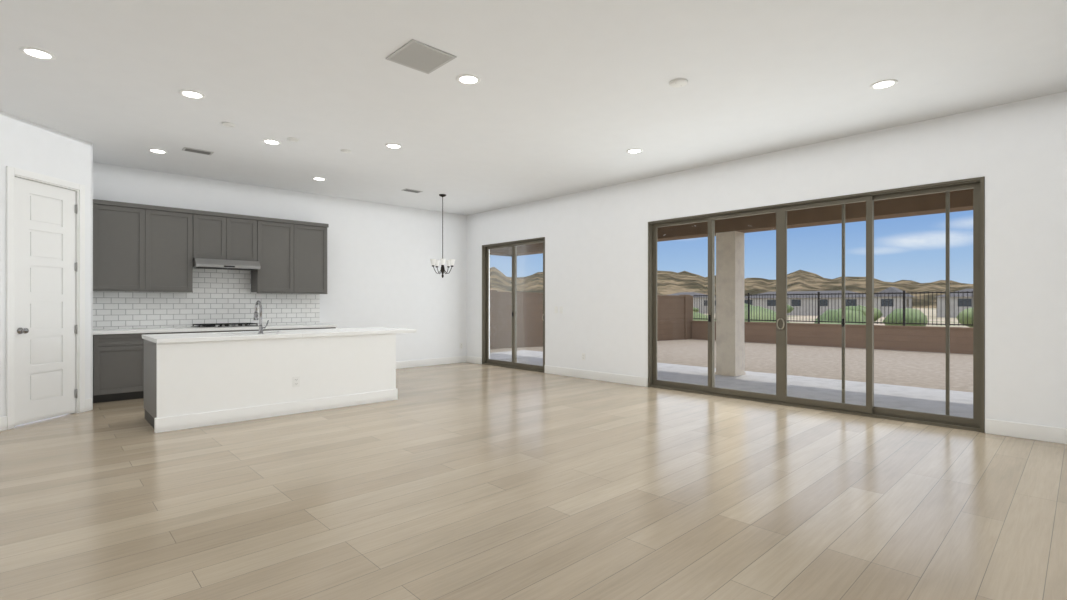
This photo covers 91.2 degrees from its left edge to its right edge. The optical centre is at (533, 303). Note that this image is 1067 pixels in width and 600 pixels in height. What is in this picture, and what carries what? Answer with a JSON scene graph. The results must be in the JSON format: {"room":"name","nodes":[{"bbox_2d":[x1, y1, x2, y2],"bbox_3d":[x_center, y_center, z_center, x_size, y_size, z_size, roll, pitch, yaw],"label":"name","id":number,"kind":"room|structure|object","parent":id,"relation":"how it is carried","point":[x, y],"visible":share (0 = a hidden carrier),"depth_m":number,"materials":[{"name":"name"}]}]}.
{"room":"open-plan living room","nodes":[
{"label":"open-plan living room","id":0,"kind":"room"},
{"bbox_2d":[0,111,90,416],"bbox_3d":[-5.166,-0.315,3.851,0.120,3.050,4.200,0,0,2],"label":"wall","id":1,"kind":"structure","parent":0,"point":[26,145],"depth_m":5.36,"materials":[{"name":"paint"}]},
{"bbox_2d":[6,166,84,429],"bbox_3d":[-5.114,-0.060,5.440,0.140,2.540,0.840,0,0,2],"label":"door frame","id":2,"kind":"structure","parent":1,"relation":"attached to","point":[11,172],"depth_m":5.18,"materials":[{"name":"paint"}]},
{"bbox_2d":[15,177,76,425],"bbox_3d":[-5.059,-0.024,5.443,0.109,2.444,0.680,0,0,2],"label":"pantry door","id":3,"kind":"structure","parent":1,"relation":"in","point":[45,215],"depth_m":5.43,"materials":[{"name":"paint"}]},
{"bbox_2d":[0,398,91,430],"bbox_3d":[-5.097,1.143,3.849,0.015,0.135,4.200,0,0,2],"label":"baseboard","id":4,"kind":"structure","parent":1,"relation":"attached to","point":[88,402],"depth_m":5.01,"materials":[{"name":"paint"}]},
{"bbox_2d":[91,143,92,409],"bbox_3d":[-5.458,-0.315,6.303,0.150,3.050,1.040,0,0,-43],"label":"wall","id":5,"kind":"structure","parent":0,"point":[91,143],"depth_m":5.97,"materials":[{"name":"paint"}]},
{"bbox_2d":[93,162,465,361],"bbox_3d":[-3.684,-0.315,8.800,6.160,3.050,0.150,0,0,-43],"label":"wall","id":6,"kind":"structure","parent":0,"point":[380,271],"depth_m":9.39,"materials":[{"name":"paint"}]},
{"bbox_2d":[93,268,319,328],"bbox_3d":[-4.675,-0.161,7.752,2.970,0.979,0.009,0,0,-43],"label":"tile backsplash","id":7,"kind":"structure","parent":6,"relation":"attached to","point":[218,295],"depth_m":7.63,"materials":[{"name":"white tile"}]},
{"bbox_2d":[93,199,328,293],"bbox_3d":[-4.545,-0.736,7.637,2.974,1.148,0.332,0,0,-43],"label":"upper cabinet","id":8,"kind":"object","parent":6,"relation":"attached to","point":[137,247],"visible":0.9,"depth_m":7.22,"materials":[{"name":"grey wood"}]},
{"bbox_2d":[193,258,259,270],"bbox_3d":[-4.483,-0.572,7.586,0.812,0.121,0.488,0,0,-43],"label":"range hood","id":9,"kind":"object","parent":8,"relation":"attached to","point":[200,263],"visible":0.97,"depth_m":7.42,"materials":[{"name":"silver metal"}]},
{"bbox_2d":[0,362,1066,599],"bbox_3d":[-0.180,1.270,3.167,9.210,0.120,13.150,0,0,-43],"label":"floor","id":10,"kind":"structure","parent":0,"point":[479,481],"depth_m":3.25,"materials":[{"name":"brown wood"}]},
{"bbox_2d":[93,327,335,402],"bbox_3d":[-4.449,0.790,7.549,2.968,0.839,0.613,0,0,-43],"label":"base cabinet","id":11,"kind":"object","parent":10,"relation":"on","point":[118,359],"visible":0.3,"depth_m":6.49,"materials":[{"name":"grey wood"}]},
{"bbox_2d":[93,324,336,334],"bbox_3d":[-4.443,0.350,7.533,3.005,0.040,0.623,0,0,-43],"label":"countertop","id":12,"kind":"structure","parent":11,"relation":"on","point":[288,326],"depth_m":7.03,"materials":[{"name":"white stone"}]},
{"bbox_2d":[191,323,258,327],"bbox_3d":[-4.435,0.326,7.535,0.780,0.081,0.515,0,0,-43],"label":"cooktop","id":13,"kind":"object","parent":12,"relation":"in","point":[214,325],"visible":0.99,"depth_m":7.39,"materials":[{"name":"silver metal"}]},
{"bbox_2d":[142,301,416,432],"bbox_3d":[-2.868,0.585,6.196,2.774,1.249,0.995,0,0,-43],"label":"kitchen island","id":14,"kind":"object","parent":10,"relation":"on","point":[192,380],"visible":1,"depth_m":5.57,"materials":[{"name":"paint"}]},
{"bbox_2d":[254,301,268,333],"bbox_3d":[-3.048,0.145,5.836,0.111,0.369,0.229,0,0,-43],"label":"faucet","id":15,"kind":"object","parent":14,"relation":"on","point":[261,328],"depth_m":5.76,"materials":[{"name":"silver metal"}]},
{"bbox_2d":[293,376,299,386],"bbox_3d":[-2.622,0.860,5.771,0.072,0.116,0.009,0,0,-43],"label":"outlet","id":16,"kind":"object","parent":14,"relation":"attached to","point":[296,379],"depth_m":5.77,"materials":[{"name":"white plastic"}]},
{"bbox_2d":[0,0,1066,215],"bbox_3d":[-0.180,-1.915,3.167,9.210,0.150,13.150,0,0,-43],"label":"ceiling","id":17,"kind":"structure","parent":0,"point":[565,88],"depth_m":4.24,"materials":[{"name":"paint"}]},
{"bbox_2d":[19,47,55,59],"bbox_3d":[-3.635,-1.835,3.829,0.196,0.008,0.196,0,0,-43],"label":"recessed light","id":18,"kind":"object","parent":17,"relation":"in","point":[30,51],"visible":1,"depth_m":3.82,"materials":[{"name":"paint"}]},
{"bbox_2d":[148,149,167,153],"bbox_3d":[-4.515,-1.835,6.273,0.196,0.008,0.196,0,0,-43],"label":"recessed light","id":19,"kind":"object","parent":17,"relation":"in","point":[159,151],"visible":1,"depth_m":6.28,"materials":[{"name":"paint"}]},
{"bbox_2d":[179,90,204,98],"bbox_3d":[-2.992,-1.835,4.575,0.196,0.008,0.196,0,0,-43],"label":"recessed light","id":20,"kind":"object","parent":17,"relation":"in","point":[192,94],"visible":1,"depth_m":4.57,"materials":[{"name":"paint"}]},
{"bbox_2d":[182,147,213,154],"bbox_3d":[-4.034,-1.834,6.274,0.300,0.010,0.160,0,0,-43],"label":"ceiling vent","id":21,"kind":"object","parent":17,"relation":"in","point":[184,148],"visible":1,"depth_m":6.26,"materials":[{"name":"white metal"}]},
{"bbox_2d":[222,122,234,126],"bbox_3d":[-3.119,-1.830,5.336,0.120,0.019,0.120,0,0,-43],"label":"cap","id":22,"kind":"object","parent":17,"relation":"attached to","point":[226,124],"visible":1,"depth_m":5.31,"materials":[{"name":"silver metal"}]},
{"bbox_2d":[262,139,280,144],"bbox_3d":[-2.968,-1.835,5.919,0.196,0.008,0.196,0,0,-43],"label":"recessed light","id":23,"kind":"object","parent":17,"relation":"in","point":[267,141],"visible":1,"depth_m":5.90,"materials":[{"name":"paint"}]},
{"bbox_2d":[287,137,298,141],"bbox_3d":[-2.681,-1.830,5.819,0.120,0.019,0.120,0,0,-43],"label":"cap","id":24,"kind":"object","parent":17,"relation":"attached to","point":[292,139],"visible":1,"depth_m":5.79,"materials":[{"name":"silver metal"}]},
{"bbox_2d":[312,177,325,180],"bbox_3d":[-3.146,-1.835,7.664,0.196,0.008,0.196,0,0,-43],"label":"recessed light","id":25,"kind":"object","parent":17,"relation":"in","point":[314,178],"visible":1,"depth_m":7.63,"materials":[{"name":"paint"}]},
{"bbox_2d":[341,149,350,152],"bbox_3d":[-2.251,-1.830,6.267,0.120,0.019,0.120,0,0,-43],"label":"cap","id":26,"kind":"object","parent":17,"relation":"attached to","point":[342,150],"visible":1,"depth_m":6.24,"materials":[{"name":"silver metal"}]},
{"bbox_2d":[385,143,401,148],"bbox_3d":[-1.627,-1.835,6.072,0.196,0.008,0.196,0,0,-43],"label":"recessed light","id":27,"kind":"object","parent":17,"relation":"in","point":[389,145],"visible":1,"depth_m":6.07,"materials":[{"name":"paint"}]},
{"bbox_2d":[401,188,422,192],"bbox_3d":[-1.970,-1.834,8.473,0.300,0.010,0.160,0,0,-43],"label":"ceiling vent","id":28,"kind":"object","parent":17,"relation":"in","point":[406,189],"visible":1,"depth_m":8.44,"materials":[{"name":"white metal"}]},
{"bbox_2d":[386,39,456,73],"bbox_3d":[-0.839,-1.834,3.893,0.370,0.010,0.390,0,0,-43],"label":"ceiling vent","id":29,"kind":"object","parent":17,"relation":"attached to","point":[416,55],"depth_m":3.88,"materials":[{"name":"white metal"}]},
{"bbox_2d":[430,194,454,277],"bbox_3d":[-1.541,-1.137,8.802,0.422,1.404,0.410,0,0,-43],"label":"chandelier","id":30,"kind":"object","parent":17,"relation":"hanging from","point":[435,262],"visible":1,"depth_m":8.77,"materials":[{"name":"white glass"}]},
{"bbox_2d":[457,74,480,84],"bbox_3d":[-0.531,-1.835,4.273,0.196,0.008,0.196,0,0,-43],"label":"recessed light","id":31,"kind":"object","parent":17,"relation":"in","point":[467,79],"visible":1,"depth_m":4.26,"materials":[{"name":"paint"}]},
{"bbox_2d":[626,148,642,153],"bbox_3d":[1.215,-1.835,6.269,0.196,0.008,0.196,0,0,-43],"label":"recessed light","id":32,"kind":"object","parent":17,"relation":"in","point":[635,150],"visible":1,"depth_m":6.27,"materials":[{"name":"paint"}]},
{"bbox_2d":[669,78,687,87],"bbox_3d":[1.203,-1.830,4.331,0.150,0.019,0.150,0,0,-43],"label":"cap","id":33,"kind":"object","parent":17,"relation":"attached to","point":[680,82],"visible":1,"depth_m":4.31,"materials":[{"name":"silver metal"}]},
{"bbox_2d":[870,79,897,89],"bbox_3d":[2.930,-1.835,4.368,0.196,0.008,0.196,0,0,-43],"label":"recessed light","id":34,"kind":"object","parent":17,"relation":"in","point":[882,84],"visible":1,"depth_m":4.36,"materials":[{"name":"paint"}]},
{"bbox_2d":[466,91,1066,427],"bbox_3d":[3.093,-0.315,6.262,0.200,3.050,13.150,0,0,-43],"label":"wall","id":35,"kind":"structure","parent":0,"point":[596,240],"depth_m":5.61,"materials":[{"name":"paint"}]},
{"bbox_2d":[482,237,544,372],"bbox_3d":[-0.364,0.017,9.877,0.156,2.387,1.793,0,0,-43],"label":"sliding door","id":36,"kind":"structure","parent":35,"relation":"in","point":[485,248],"depth_m":9.88,"materials":[{"name":"brown metal"}]},
{"bbox_2d":[396,356,1066,443],"bbox_3d":[1.934,1.143,5.166,2.989,0.135,12.849,0,0,-43],"label":"baseboard","id":37,"kind":"structure","parent":35,"relation":"attached to","point":[998,427],"depth_m":7.76,"materials":[{"name":"paint"}]},
{"bbox_2d":[648,177,984,432],"bbox_3d":[3.013,0.006,6.317,0.171,2.407,3.734,0,0,-43],"label":"sliding door","id":38,"kind":"structure","parent":35,"relation":"in","point":[977,423],"depth_m":5.88,"materials":[{"name":"brown metal"}]},
{"bbox_2d":[691,320,972,353],"bbox_3d":[15.411,1.805,12.957,0.240,2.210,25.230,0,0,-43],"label":"wall","id":39,"kind":"structure","parent":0,"point":[886,337],"depth_m":17.53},
{"bbox_2d":[693,291,972,325],"bbox_3d":[15.394,0.135,12.975,0.060,1.130,25.100,0,0,-43],"label":"railing","id":40,"kind":"object","parent":39,"relation":"on","point":[928,292],"depth_m":17.67,"materials":[{"name":"black metal"}]},
{"label":"outside","id":41,"kind":"structure","parent":0,"visible":0},
{"bbox_2d":[705,308,967,326],"bbox_3d":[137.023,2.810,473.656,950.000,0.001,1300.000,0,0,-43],"label":"ground","id":42,"kind":"structure","parent":41,"point":[940,320],"depth_m":94.63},
{"bbox_2d":[490,290,692,348],"bbox_3d":[9.473,0.660,7.375,16.600,2.100,25.800,0,0,-43],"label":"wall","id":43,"kind":"structure","parent":42,"relation":"on","point":[674,312],"depth_m":15.80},
{"bbox_2d":[669,292,715,313],"bbox_3d":[47.678,-0.440,162.074,14.000,6.500,17.000,0,0,-43],"label":"house","id":44,"kind":"structure","parent":42,"relation":"on","point":[695,298],"depth_m":153.83,"materials":[{"name":"paint"}]},
{"bbox_2d":[490,267,972,307],"bbox_3d":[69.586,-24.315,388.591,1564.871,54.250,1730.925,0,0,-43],"label":"mountains","id":45,"kind":"structure","parent":42,"relation":"on","point":[668,282],"depth_m":520.15,"materials":[{"name":"brown soil"}]},
{"bbox_2d":[744,290,865,315],"bbox_3d":[69.506,-0.240,133.169,14.000,6.100,31.000,0,0,-43],"label":"house","id":46,"kind":"structure","parent":42,"relation":"on","point":[800,303],"depth_m":127.47,"materials":[{"name":"paint"}]},
{"bbox_2d":[693,303,972,326],"bbox_3d":[30.227,1.450,64.571,88.277,3.157,100.483,0,0,-43],"label":"shrubs","id":47,"kind":"object","parent":42,"relation":"on","point":[911,315],"visible":0.09,"depth_m":40.38,"materials":[{"name":"green plant"}]},
{"bbox_2d":[874,287,914,316],"bbox_3d":[79.998,-0.490,116.252,10.000,6.600,6.500,0,0,-43],"label":"house","id":48,"kind":"structure","parent":42,"relation":"on","point":[908,298],"depth_m":113.57,"materials":[{"name":"paint"}]},
{"bbox_2d":[935,289,972,317],"bbox_3d":[92.946,-0.240,111.292,14.000,6.100,10.000,0,0,-43],"label":"house","id":49,"kind":"structure","parent":42,"relation":"on","point":[962,296],"depth_m":108.23,"materials":[{"name":"paint"}]},
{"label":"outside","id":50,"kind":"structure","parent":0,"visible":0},
{"bbox_2d":[490,339,972,391],"bbox_3d":[10.434,1.380,8.215,14.150,0.220,26.000,0,0,-43],"label":"yard","id":51,"kind":"structure","parent":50,"point":[891,367],"depth_m":12.13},
{"bbox_2d":[490,350,972,417],"bbox_3d":[4.356,1.325,7.147,2.850,0.170,16.400,0,0,-43],"label":"patio slab","id":52,"kind":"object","parent":51,"relation":"on","point":[928,400],"visible":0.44,"depth_m":7.66,"materials":[{"name":"concrete"}]},
{"bbox_2d":[715,231,745,376],"bbox_3d":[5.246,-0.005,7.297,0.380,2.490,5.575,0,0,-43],"label":"patio column","id":53,"kind":"structure","parent":52,"relation":"on","point":[729,245],"depth_m":9.05,"materials":[{"name":"beige paint"}]},
{"bbox_2d":[490,189,972,256],"bbox_3d":[4.266,-1.495,7.096,2.650,0.490,16.450,0,0,-43],"label":"roof","id":54,"kind":"structure","parent":53,"relation":"on","point":[960,200],"depth_m":7.95,"materials":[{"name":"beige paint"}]}
]}

